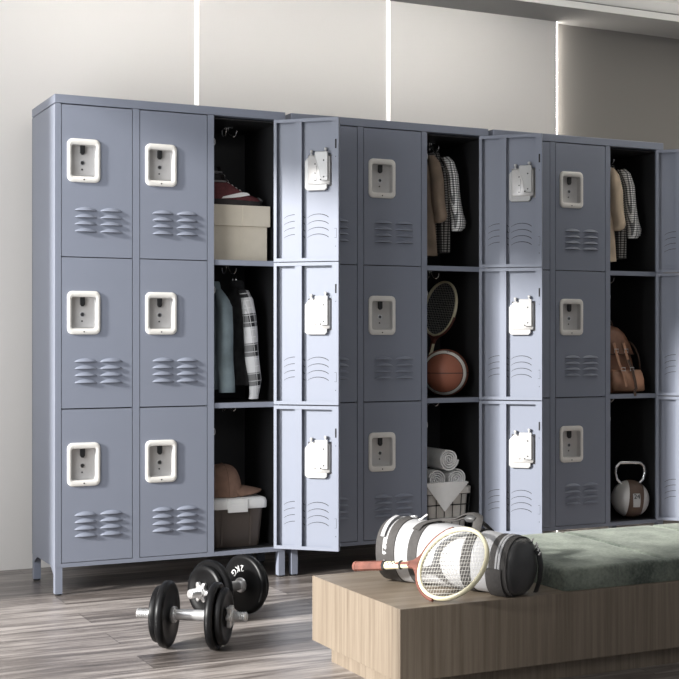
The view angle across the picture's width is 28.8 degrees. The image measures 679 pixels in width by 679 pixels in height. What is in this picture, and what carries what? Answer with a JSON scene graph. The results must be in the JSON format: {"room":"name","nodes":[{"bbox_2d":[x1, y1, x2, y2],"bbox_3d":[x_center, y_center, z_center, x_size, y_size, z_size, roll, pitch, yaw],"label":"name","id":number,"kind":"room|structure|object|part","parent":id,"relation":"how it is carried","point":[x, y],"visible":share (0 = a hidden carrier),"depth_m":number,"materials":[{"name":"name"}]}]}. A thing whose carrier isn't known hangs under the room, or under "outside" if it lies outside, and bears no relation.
{"room":"changing room","nodes":[
{"label":"changing room","id":0,"kind":"room"},
{"bbox_2d":[0,0,678,570],"bbox_3d":[0.903,-0.456,6.496,8.000,2.750,0.289,0,0,-26],"label":"wall","id":1,"kind":"structure","parent":0,"point":[449,66],"depth_m":5.77,"materials":[{"name":"white paint"}]},
{"bbox_2d":[194,0,198,104],"bbox_3d":[-0.606,-0.962,5.604,0.019,1.162,0.004,0,0,-26],"label":"trim","id":2,"kind":"structure","parent":1,"relation":"attached to","point":[196,2],"depth_m":5.60,"materials":[{"name":"white"}]},
{"bbox_2d":[386,0,389,120],"bbox_3d":[0.222,-0.962,6.004,0.019,1.162,0.004,0,0,-26],"label":"trim","id":3,"kind":"structure","parent":1,"relation":"attached to","point":[387,1],"depth_m":6.00,"materials":[{"name":"white"}]},
{"bbox_2d":[390,0,678,38],"bbox_3d":[1.059,-1.662,6.289,7.900,0.238,0.288,0,0,-26],"label":"trim","id":4,"kind":"structure","parent":1,"relation":"attached to","point":[559,14],"depth_m":6.29,"materials":[{"name":"grey paint"}]},
{"bbox_2d":[0,520,678,678],"bbox_3d":[2.450,0.944,3.295,8.000,0.050,7.400,0,0,-26],"label":"floor","id":5,"kind":"structure","parent":0,"point":[92,630],"depth_m":4.20,"materials":[{"name":"grey laminate"}]},
{"bbox_2d":[32,94,339,595],"bbox_3d":[-0.584,0.019,5.031,1.048,1.800,0.560,0,0,-26],"label":"locker","id":6,"kind":"object","parent":5,"relation":"on","point":[131,426],"visible":0.98,"depth_m":4.94,"materials":[{"name":"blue metal"}]},
{"bbox_3d":[-1.146,0.863,5.022,0.026,0.100,0.085,0,0,-26],"label":"leg","id":7,"kind":"part","parent":6,"relation":"part of","materials":[{"name":"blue metal"}]},
{"bbox_3d":[-1.025,0.863,4.774,0.026,0.100,0.085,0,0,-26],"label":"leg","id":8,"kind":"part","parent":6,"relation":"part of","materials":[{"name":"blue metal"}]},
{"bbox_3d":[-0.927,-0.647,4.779,0.120,0.157,0.023,0,0,-26],"label":"handle plate","id":9,"kind":"part","parent":6,"relation":"part of","materials":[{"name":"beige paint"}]},
{"bbox_3d":[-0.927,-0.097,4.779,0.120,0.157,0.023,0,0,-26],"label":"handle plate","id":10,"kind":"part","parent":6,"relation":"part of","materials":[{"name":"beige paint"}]},
{"bbox_3d":[-0.927,0.451,4.779,0.120,0.157,0.023,0,0,-26],"label":"handle plate","id":11,"kind":"part","parent":6,"relation":"part of","materials":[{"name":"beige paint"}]},
{"bbox_3d":[-0.882,-0.573,4.801,0.260,0.546,0.033,0,0,-26],"label":"door","id":12,"kind":"part","parent":6,"relation":"part of","materials":[{"name":"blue metal"}]},
{"bbox_3d":[-0.882,-0.024,4.801,0.260,0.544,0.033,0,0,-26],"label":"door","id":13,"kind":"part","parent":6,"relation":"part of","materials":[{"name":"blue metal"}]},
{"bbox_3d":[-0.882,0.527,4.801,0.260,0.550,0.033,0,0,-26],"label":"door","id":14,"kind":"part","parent":6,"relation":"part of","materials":[{"name":"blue metal"}]},
{"bbox_3d":[-0.694,-0.865,5.087,0.900,0.032,0.364,0,0,-26],"label":"panel","id":15,"kind":"part","parent":6,"relation":"part of","materials":[{"name":"blue metal"}]},
{"bbox_3d":[-0.665,-0.647,4.905,0.120,0.157,0.023,0,0,-26],"label":"handle plate","id":16,"kind":"part","parent":6,"relation":"part of","materials":[{"name":"beige paint"}]},
{"bbox_3d":[-0.665,-0.097,4.905,0.120,0.157,0.023,0,0,-26],"label":"handle plate","id":17,"kind":"part","parent":6,"relation":"part of","materials":[{"name":"beige paint"}]},
{"bbox_3d":[-0.665,0.451,4.905,0.120,0.157,0.023,0,0,-26],"label":"handle plate","id":18,"kind":"part","parent":6,"relation":"part of","materials":[{"name":"beige paint"}]},
{"bbox_3d":[-0.620,-0.573,4.927,0.260,0.546,0.033,0,0,-26],"label":"door","id":19,"kind":"part","parent":6,"relation":"part of","materials":[{"name":"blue metal"}]},
{"bbox_3d":[-0.620,-0.024,4.927,0.260,0.544,0.033,0,0,-26],"label":"door","id":20,"kind":"part","parent":6,"relation":"part of","materials":[{"name":"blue metal"}]},
{"bbox_3d":[-0.620,0.527,4.927,0.260,0.550,0.033,0,0,-26],"label":"door","id":21,"kind":"part","parent":6,"relation":"part of","materials":[{"name":"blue metal"}]},
{"bbox_2d":[214,463,266,547],"bbox_3d":[-0.442,0.642,5.218,0.241,0.320,0.300,0,0,-26],"label":"storage bin","id":22,"kind":"object","parent":6,"relation":"on","point":[237,520],"depth_m":5.10,"materials":[{"name":"brown plastic"}]},
{"bbox_3d":[-0.462,0.548,5.170,0.157,0.122,0.172,0,0,-26],"label":"crown","id":23,"kind":"part","parent":22,"relation":"part of","materials":[{"name":"brown fabric"}]},
{"bbox_3d":[-0.425,0.547,5.187,0.238,0.130,0.174,0,0,-26],"label":"baseball cap","id":24,"kind":"part","parent":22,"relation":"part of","materials":[{"name":"brown fabric"}]},
{"bbox_2d":[214,508,261,547],"bbox_3d":[-0.450,0.726,5.220,0.217,0.154,0.276,0,0,-26],"label":"tub","id":25,"kind":"object","parent":22,"relation":"attached to","point":[233,527],"depth_m":5.10,"materials":[{"name":"brown plastic"}]},
{"bbox_3d":[-0.445,0.632,5.221,0.237,0.041,0.292,0,0,-26],"label":"lid","id":26,"kind":"part","parent":22,"relation":"part of","materials":[{"name":"white plastic"}]},
{"bbox_2d":[214,204,269,260],"bbox_3d":[-0.436,-0.412,5.224,0.240,0.216,0.267,0,0,-26],"label":"shoebox","id":27,"kind":"object","parent":6,"relation":"on","point":[240,231],"visible":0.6,"depth_m":5.11,"materials":[{"name":"beige cardboard"}]},
{"bbox_2d":[214,166,227,181],"bbox_3d":[-0.435,-0.602,5.246,0.201,0.164,0.074,0,0,-36],"label":"sneaker","id":28,"kind":"object","parent":27,"relation":"on","point":[218,173],"visible":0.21,"depth_m":5.20,"materials":[{"name":"fabric"}]},
{"bbox_2d":[214,174,262,205],"bbox_3d":[-0.405,-0.579,5.147,0.229,0.119,0.085,0,0,-32],"label":"sneaker","id":29,"kind":"object","parent":27,"relation":"on","point":[226,193],"visible":0.85,"depth_m":5.10,"materials":[{"name":"fabric"}]},
{"bbox_3d":[-0.436,-0.479,5.224,0.240,0.080,0.267,0,0,-26],"label":"lid","id":30,"kind":"part","parent":27,"relation":"part of","materials":[{"name":"beige cardboard"}]},
{"bbox_2d":[214,260,277,266],"bbox_3d":[-0.432,-0.293,5.210,0.264,0.020,0.348,0,0,-26],"label":"shelf","id":31,"kind":"object","parent":6,"relation":"attached to","point":[217,263],"depth_m":5.06,"materials":[{"name":"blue metal"}]},
{"bbox_2d":[214,398,277,407],"bbox_3d":[-0.432,0.250,5.210,0.264,0.020,0.348,0,0,-26],"label":"shelf","id":32,"kind":"object","parent":6,"relation":"attached to","point":[218,402],"depth_m":5.09,"materials":[{"name":"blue metal"}]},
{"bbox_3d":[-0.242,0.863,5.152,0.026,0.100,0.085,0,0,-26],"label":"leg","id":33,"kind":"part","parent":6,"relation":"part of","materials":[{"name":"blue metal"}]},
{"bbox_3d":[-0.124,-0.572,5.053,0.260,0.546,0.033,0,0,17],"label":"door","id":34,"kind":"part","parent":6,"relation":"part of","materials":[{"name":"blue metal"}]},
{"bbox_3d":[-0.124,-0.023,5.053,0.260,0.544,0.033,0,0,17],"label":"door","id":35,"kind":"part","parent":6,"relation":"part of","materials":[{"name":"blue metal"}]},
{"bbox_3d":[-0.124,0.528,5.053,0.260,0.550,0.033,0,0,17],"label":"door","id":36,"kind":"part","parent":6,"relation":"part of","materials":[{"name":"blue metal"}]},
{"bbox_3d":[-0.076,-0.646,5.039,0.120,0.157,0.023,0,0,17],"label":"handle plate","id":37,"kind":"part","parent":6,"relation":"part of","materials":[{"name":"beige paint"}]},
{"bbox_3d":[-0.076,-0.096,5.039,0.120,0.157,0.023,0,0,17],"label":"handle plate","id":38,"kind":"part","parent":6,"relation":"part of","materials":[{"name":"beige paint"}]},
{"bbox_3d":[-0.076,0.452,5.039,0.120,0.157,0.023,0,0,17],"label":"handle plate","id":39,"kind":"part","parent":6,"relation":"part of","materials":[{"name":"beige paint"}]},
{"bbox_3d":[-0.499,-0.198,5.168,0.035,0.130,0.124,0,0,-26],"label":"clothes hanger","id":40,"kind":"object","parent":6,"relation":"hanging from","visible":0},
{"bbox_2d":[214,281,234,392],"bbox_3d":[-0.488,-0.012,5.151,0.093,0.430,0.234,0,0,-35],"label":"denim shirt","id":41,"kind":"object","parent":40,"relation":"hanging from","point":[224,377],"visible":0.63,"depth_m":5.06,"materials":[{"name":"blue fabric"}]},
{"bbox_3d":[-0.411,-0.202,5.244,0.016,0.122,0.069,0,0,-26],"label":"clothes hanger","id":42,"kind":"object","parent":6,"relation":"hanging from","visible":0},
{"bbox_2d":[226,280,260,398],"bbox_3d":[-0.393,-0.002,5.231,0.091,0.465,0.241,0,0,-29],"label":"shirt","id":43,"kind":"object","parent":42,"relation":"hanging from","point":[247,371],"visible":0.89,"depth_m":5.15,"materials":[{"name":"fabric"}]},
{"bbox_2d":[136,580,247,649],"bbox_3d":[-0.440,0.819,3.925,0.340,0.199,0.199,0,0,10],"label":"dumbbell","id":44,"kind":"object","parent":5,"relation":"on","point":[164,613],"visible":1,"depth_m":3.88,"materials":[{"name":"metal"}]},
{"bbox_3d":[-0.538,0.819,3.942,0.023,0.169,0.169,0,0,10],"label":"weight plate","id":45,"kind":"part","parent":44,"relation":"part of","materials":[{"name":"black rubber"}]},
{"bbox_3d":[-0.513,0.819,3.938,0.026,0.199,0.199,0,0,10],"label":"weight plate","id":46,"kind":"part","parent":44,"relation":"part of","materials":[{"name":"black rubber"}]},
{"bbox_3d":[-0.440,0.819,3.925,0.104,0.032,0.032,0,0,10],"label":"handle","id":47,"kind":"part","parent":44,"relation":"part of","materials":[{"name":"metal"}]},
{"bbox_3d":[-0.366,0.819,3.913,0.026,0.199,0.199,0,0,10],"label":"weight plate","id":48,"kind":"part","parent":44,"relation":"part of","materials":[{"name":"black rubber"}]},
{"bbox_3d":[-0.342,0.819,3.908,0.023,0.169,0.169,0,0,10],"label":"weight plate","id":49,"kind":"part","parent":44,"relation":"part of","materials":[{"name":"black rubber"}]},
{"bbox_2d":[187,554,268,613],"bbox_3d":[-0.367,0.819,4.368,0.199,0.199,0.340,0,0,43],"label":"dumbbell","id":50,"kind":"object","parent":5,"relation":"on","point":[247,580],"visible":0.85,"depth_m":4.37,"materials":[{"name":"metal"}]},
{"bbox_3d":[-0.435,0.819,4.295,0.169,0.169,0.023,0,0,43],"label":"weight plate","id":51,"kind":"part","parent":50,"relation":"part of","materials":[{"name":"black rubber"}]},
{"bbox_3d":[-0.418,0.819,4.313,0.199,0.199,0.026,0,0,43],"label":"weight plate","id":52,"kind":"part","parent":50,"relation":"part of","materials":[{"name":"black rubber"}]},
{"bbox_3d":[-0.367,0.819,4.368,0.032,0.032,0.104,0,0,43],"label":"handle","id":53,"kind":"part","parent":50,"relation":"part of","materials":[{"name":"metal"}]},
{"bbox_3d":[-0.317,0.819,4.422,0.199,0.199,0.026,0,0,43],"label":"weight plate","id":54,"kind":"part","parent":50,"relation":"part of","materials":[{"name":"black rubber"}]},
{"bbox_3d":[-0.300,0.819,4.441,0.169,0.169,0.023,0,0,43],"label":"weight plate","id":55,"kind":"part","parent":50,"relation":"part of","materials":[{"name":"black rubber"}]},
{"bbox_2d":[256,113,542,575],"bbox_3d":[0.248,0.019,5.433,1.048,1.800,0.560,0,0,-26],"label":"locker","id":56,"kind":"object","parent":5,"relation":"on","point":[389,416],"visible":0.75,"depth_m":5.40,"materials":[{"name":"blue metal"}]},
{"bbox_3d":[-0.313,0.863,5.424,0.026,0.100,0.085,0,0,-26],"label":"leg","id":57,"kind":"part","parent":56,"relation":"part of","materials":[{"name":"metal"}]},
{"bbox_3d":[-0.193,0.863,5.176,0.026,0.100,0.085,0,0,-26],"label":"leg","id":58,"kind":"part","parent":56,"relation":"part of","materials":[{"name":"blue metal"}]},
{"bbox_3d":[-0.050,0.527,5.203,0.260,0.550,0.033,0,0,-26],"label":"door","id":59,"kind":"part","parent":56,"relation":"part of","materials":[{"name":"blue metal"}]},
{"bbox_3d":[-0.050,-0.573,5.203,0.260,0.546,0.033,0,0,-26],"label":"door","id":60,"kind":"part","parent":56,"relation":"part of","materials":[{"name":"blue metal"}]},
{"bbox_3d":[-0.050,-0.024,5.203,0.260,0.544,0.033,0,0,-26],"label":"door","id":61,"kind":"part","parent":56,"relation":"part of","materials":[{"name":"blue metal"}]},
{"bbox_3d":[0.168,-0.647,5.307,0.120,0.157,0.023,0,0,-26],"label":"handle plate","id":62,"kind":"part","parent":56,"relation":"part of","materials":[{"name":"beige paint"}]},
{"bbox_3d":[0.168,-0.097,5.307,0.120,0.157,0.023,0,0,-26],"label":"handle plate","id":63,"kind":"part","parent":56,"relation":"part of","materials":[{"name":"beige paint"}]},
{"bbox_3d":[0.168,0.451,5.307,0.120,0.157,0.023,0,0,-26],"label":"handle plate","id":64,"kind":"part","parent":56,"relation":"part of","materials":[{"name":"beige paint"}]},
{"bbox_3d":[0.139,-0.865,5.489,0.900,0.032,0.364,0,0,-26],"label":"panel","id":65,"kind":"part","parent":56,"relation":"part of","materials":[{"name":"blue metal"}]},
{"bbox_3d":[0.213,-0.573,5.330,0.260,0.546,0.033,0,0,-26],"label":"door","id":66,"kind":"part","parent":56,"relation":"part of","materials":[{"name":"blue metal"}]},
{"bbox_3d":[0.213,-0.024,5.330,0.260,0.544,0.033,0,0,-26],"label":"door","id":67,"kind":"part","parent":56,"relation":"part of","materials":[{"name":"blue metal"}]},
{"bbox_3d":[0.213,0.527,5.330,0.260,0.550,0.033,0,0,-26],"label":"door","id":68,"kind":"part","parent":56,"relation":"part of","materials":[{"name":"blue metal"}]},
{"bbox_2d":[427,281,457,354],"bbox_3d":[0.430,-0.009,5.694,0.195,0.491,0.132,0,0,22],"label":"tennis racket","id":69,"kind":"object","parent":56,"relation":"on","point":[433,337],"visible":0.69,"depth_m":5.67,"materials":[{"name":"beige paint"}]},
{"bbox_2d":[427,349,468,395],"bbox_3d":[0.445,0.139,5.574,0.200,0.200,0.200,0,0,9],"label":"basketball","id":70,"kind":"object","parent":56,"relation":"on","point":[447,370],"visible":0.89,"depth_m":5.50,"materials":[{"name":"rubber"}]},
{"bbox_2d":[427,485,470,525],"bbox_3d":[0.403,0.708,5.621,0.224,0.190,0.268,0,0,-26],"label":"wire basket","id":71,"kind":"object","parent":56,"relation":"on","point":[457,507],"visible":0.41,"depth_m":5.52,"materials":[{"name":"grey metal"}]},
{"bbox_2d":[427,469,444,482],"bbox_3d":[0.363,0.584,5.594,0.080,0.078,0.200,0,0,-26],"label":"rolled towel","id":72,"kind":"object","parent":71,"relation":"in","point":[432,475],"visible":0.44,"depth_m":5.51,"materials":[{"name":"white fabric"}]},
{"bbox_2d":[427,447,458,469],"bbox_3d":[0.417,0.504,5.606,0.091,0.086,0.200,0,0,-26],"label":"rolled towel","id":73,"kind":"object","parent":72,"relation":"on","point":[437,458],"visible":0.69,"depth_m":5.53,"materials":[{"name":"white fabric"}]},
{"bbox_2d":[428,467,464,481],"bbox_3d":[0.451,0.584,5.636,0.080,0.085,0.200,0,0,-26],"label":"rolled towel","id":74,"kind":"object","parent":71,"relation":"in","point":[456,474],"visible":0.44,"depth_m":5.55,"materials":[{"name":"white fabric"}]},
{"bbox_2d":[427,481,467,511],"bbox_3d":[0.438,0.654,5.511,0.209,0.122,0.058,0,0,-26],"label":"folded napkin","id":75,"kind":"object","parent":71,"relation":"in","point":[445,493],"visible":0.98,"depth_m":5.48,"materials":[{"name":"white fabric"}]},
{"bbox_2d":[427,265,478,271],"bbox_3d":[0.400,-0.293,5.612,0.264,0.020,0.348,0,0,-26],"label":"shelf","id":76,"kind":"object","parent":56,"relation":"attached to","point":[430,268],"depth_m":5.47,"materials":[{"name":"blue metal"}]},
{"bbox_2d":[427,394,481,402],"bbox_3d":[0.400,0.250,5.612,0.264,0.020,0.348,0,0,-26],"label":"shelf","id":77,"kind":"object","parent":56,"relation":"attached to","point":[431,398],"depth_m":5.48,"materials":[{"name":"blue metal"}]},
{"bbox_3d":[0.709,-0.572,5.456,0.260,0.546,0.033,0,0,17],"label":"door","id":78,"kind":"part","parent":56,"relation":"part of","materials":[{"name":"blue metal"}]},
{"bbox_3d":[0.709,-0.023,5.456,0.260,0.544,0.033,0,0,17],"label":"door","id":79,"kind":"part","parent":56,"relation":"part of","materials":[{"name":"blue metal"}]},
{"bbox_3d":[0.709,0.528,5.456,0.260,0.550,0.033,0,0,17],"label":"door","id":80,"kind":"part","parent":56,"relation":"part of","materials":[{"name":"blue metal"}]},
{"bbox_3d":[0.757,-0.646,5.441,0.120,0.157,0.023,0,0,17],"label":"handle plate","id":81,"kind":"part","parent":56,"relation":"part of","materials":[{"name":"beige paint"}]},
{"bbox_3d":[0.757,-0.096,5.441,0.120,0.157,0.023,0,0,17],"label":"handle plate","id":82,"kind":"part","parent":56,"relation":"part of","materials":[{"name":"beige paint"}]},
{"bbox_3d":[0.757,0.452,5.441,0.120,0.157,0.023,0,0,17],"label":"handle plate","id":83,"kind":"part","parent":56,"relation":"part of","materials":[{"name":"beige paint"}]},
{"bbox_3d":[0.402,-0.770,5.648,0.022,0.134,0.126,0,0,-26],"label":"clothes hanger","id":84,"kind":"object","parent":56,"relation":"hanging from","visible":0},
{"bbox_2d":[428,153,465,253],"bbox_3d":[0.428,-0.581,5.620,0.246,0.430,0.091,0,0,44],"label":"shirt","id":85,"kind":"object","parent":84,"relation":"hanging from","point":[453,203],"visible":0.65,"depth_m":5.55,"materials":[{"name":"fabric"}]},
{"bbox_3d":[0.324,-0.769,5.599,0.025,0.134,0.155,0,0,-26],"label":"clothes hanger","id":86,"kind":"object","parent":56,"relation":"hanging from","visible":0},
{"bbox_2d":[427,155,446,256],"bbox_3d":[0.343,-0.575,5.571,0.101,0.452,0.262,0,0,-39],"label":"coat","id":87,"kind":"object","parent":86,"relation":"hanging from","point":[436,207],"visible":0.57,"depth_m":5.49,"materials":[{"name":"brown fabric"}]},
{"bbox_2d":[312,570,678,678],"bbox_3d":[0.942,0.798,3.991,2.010,0.241,0.530,0,0,-26],"label":"bench","id":88,"kind":"object","parent":5,"relation":"on","point":[375,626],"visible":0.89,"depth_m":3.52,"materials":[{"name":"brown wood"}]},
{"bbox_2d":[352,527,489,601],"bbox_3d":[0.211,0.587,3.516,0.433,0.182,0.141,0,0,39],"label":"tennis racket","id":89,"kind":"object","parent":88,"relation":"on","point":[417,564],"visible":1,"depth_m":3.48,"materials":[{"name":"beige paint"}]},
{"bbox_3d":[0.296,0.584,3.447,0.150,0.178,0.207,0,0,-26],"label":"head frame","id":90,"kind":"part","parent":89,"relation":"part of","materials":[{"name":"beige paint"}]},
{"bbox_2d":[376,512,542,596],"bbox_3d":[0.323,0.573,3.606,0.460,0.208,0.183,0,0,38],"label":"duffel bag","id":91,"kind":"object","parent":88,"relation":"on","point":[514,560],"visible":0.91,"depth_m":3.53,"materials":[{"name":"white fabric"}]},
{"bbox_3d":[0.166,0.588,3.729,0.059,0.178,0.179,0,0,37],"label":"panel","id":92,"kind":"part","parent":91,"relation":"part of","materials":[{"name":"white fabric"}]},
{"bbox_3d":[0.303,0.500,3.586,0.143,0.062,0.183,0,0,-26],"label":"handle","id":93,"kind":"part","parent":91,"relation":"part of","materials":[{"name":"white fabric"}]},
{"bbox_3d":[0.329,0.507,3.636,0.203,0.055,0.078,0,0,40],"label":"handle","id":94,"kind":"part","parent":91,"relation":"part of","materials":[{"name":"grey fabric"}]},
{"bbox_3d":[0.476,0.599,3.496,0.066,0.156,0.157,0,0,37],"label":"panel","id":95,"kind":"part","parent":91,"relation":"part of","materials":[{"name":"grey leather"}]},
{"bbox_2d":[522,523,678,590],"bbox_3d":[1.157,0.641,4.098,1.470,0.074,0.512,0,0,-26],"label":"bench cushion","id":96,"kind":"object","parent":88,"relation":"on","point":[621,556],"visible":0.76,"depth_m":3.73,"materials":[{"name":"green fabric"}]},
{"bbox_2d":[488,129,678,530],"bbox_3d":[1.079,0.019,5.834,1.048,1.800,0.560,0,0,-26],"label":"locker","id":97,"kind":"object","parent":5,"relation":"on","point":[588,428],"visible":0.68,"depth_m":5.78,"materials":[{"name":"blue metal"}]},
{"bbox_3d":[0.781,0.527,5.604,0.260,0.550,0.033,0,0,-26],"label":"door","id":98,"kind":"part","parent":97,"relation":"part of","materials":[{"name":"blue metal"}]},
{"bbox_3d":[0.781,-0.573,5.604,0.260,0.546,0.033,0,0,-26],"label":"door","id":99,"kind":"part","parent":97,"relation":"part of","materials":[{"name":"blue metal"}]},
{"bbox_3d":[0.781,-0.024,5.604,0.260,0.544,0.033,0,0,-26],"label":"door","id":100,"kind":"part","parent":97,"relation":"part of","materials":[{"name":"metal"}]},
{"bbox_3d":[0.998,-0.647,5.709,0.120,0.157,0.023,0,0,-26],"label":"handle plate","id":101,"kind":"part","parent":97,"relation":"part of","materials":[{"name":"beige paint"}]},
{"bbox_3d":[0.998,-0.097,5.709,0.120,0.157,0.023,0,0,-26],"label":"handle plate","id":102,"kind":"part","parent":97,"relation":"part of","materials":[{"name":"beige paint"}]},
{"bbox_3d":[0.998,0.451,5.709,0.120,0.157,0.023,0,0,-26],"label":"handle plate","id":103,"kind":"part","parent":97,"relation":"part of","materials":[{"name":"beige paint"}]},
{"bbox_3d":[0.970,-0.865,5.890,0.900,0.032,0.364,0,0,-26],"label":"panel","id":104,"kind":"part","parent":97,"relation":"part of","materials":[{"name":"blue metal"}]},
{"bbox_3d":[1.044,-0.573,5.731,0.260,0.546,0.033,0,0,-26],"label":"door","id":105,"kind":"part","parent":97,"relation":"part of","materials":[{"name":"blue metal"}]},
{"bbox_3d":[1.044,-0.024,5.731,0.260,0.544,0.033,0,0,-26],"label":"door","id":106,"kind":"part","parent":97,"relation":"part of","materials":[{"name":"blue metal"}]},
{"bbox_3d":[1.044,0.527,5.731,0.260,0.550,0.033,0,0,-26],"label":"door","id":107,"kind":"part","parent":97,"relation":"part of","materials":[{"name":"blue metal"}]},
{"bbox_2d":[610,168,625,261],"bbox_3d":[1.174,-0.575,5.972,0.101,0.452,0.262,0,0,-39],"label":"coat","id":108,"kind":"object","parent":97,"relation":"in","point":[617,218],"visible":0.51,"depth_m":5.89,"materials":[{"name":"beige fabric"}]},
{"bbox_2d":[610,320,644,395],"bbox_3d":[1.243,0.081,5.953,0.236,0.338,0.261,0,0,-26],"label":"leather backpack","id":109,"kind":"object","parent":97,"relation":"on","point":[623,378],"visible":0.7,"depth_m":5.90,"materials":[{"name":"leather"}]},
{"bbox_2d":[611,461,648,517],"bbox_3d":[1.310,0.674,5.950,0.169,0.257,0.172,0,0,-26],"label":"kettlebell","id":110,"kind":"object","parent":97,"relation":"in","point":[629,498],"visible":1,"depth_m":5.90,"materials":[{"name":"silver metal"}]},
{"bbox_3d":[1.310,0.600,5.952,0.157,0.110,0.017,0,0,-8],"label":"handle","id":111,"kind":"part","parent":110,"relation":"part of","materials":[{"name":"silver metal"}]},
{"bbox_2d":[610,271,655,276],"bbox_3d":[1.231,-0.293,6.013,0.264,0.020,0.348,0,0,-26],"label":"shelf","id":112,"kind":"object","parent":97,"relation":"attached to","point":[612,273],"depth_m":5.87,"materials":[{"name":"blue metal"}]},
{"bbox_2d":[610,392,657,398],"bbox_3d":[1.231,0.250,6.013,0.264,0.020,0.348,0,0,-26],"label":"shelf","id":113,"kind":"object","parent":97,"relation":"attached to","point":[640,395],"depth_m":5.88,"materials":[{"name":"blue metal"}]},
{"bbox_3d":[1.540,-0.572,5.857,0.260,0.546,0.033,0,0,17],"label":"door","id":114,"kind":"part","parent":97,"relation":"part of","materials":[{"name":"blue metal"}]},
{"bbox_3d":[1.540,-0.023,5.857,0.260,0.544,0.033,0,0,17],"label":"door","id":115,"kind":"part","parent":97,"relation":"part of","materials":[{"name":"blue metal"}]},
{"bbox_3d":[1.540,0.528,5.857,0.260,0.550,0.033,0,0,17],"label":"door","id":116,"kind":"part","parent":97,"relation":"part of","materials":[{"name":"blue metal"}]},
{"bbox_2d":[654,0,678,3],"bbox_3d":[2.625,-1.697,3.046,7.900,0.169,6.800,0,0,-26],"label":"ceiling","id":117,"kind":"structure","parent":0,"point":[668,1],"depth_m":6.29,"materials":[{"name":"white paint"}]},
{"bbox_2d":[517,0,678,21],"bbox_3d":[1.134,-1.587,6.133,7.900,0.088,0.057,0,0,-26],"label":"trim","id":118,"kind":"structure","parent":117,"relation":"attached to","point":[651,5],"depth_m":6.26,"materials":[{"name":"white paint"}]},
{"bbox_3d":[1.233,-0.770,6.050,0.022,0.134,0.126,0,0,-26],"label":"clothes hanger","id":119,"kind":"object","parent":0,"visible":0},
{"bbox_2d":[610,165,640,259],"bbox_3d":[1.258,-0.581,6.021,0.246,0.430,0.091,0,0,44],"label":"shirt","id":120,"kind":"object","parent":119,"relation":"hanging from","point":[629,196],"visible":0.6,"depth_m":5.95,"materials":[{"name":"fabric"}]}
]}

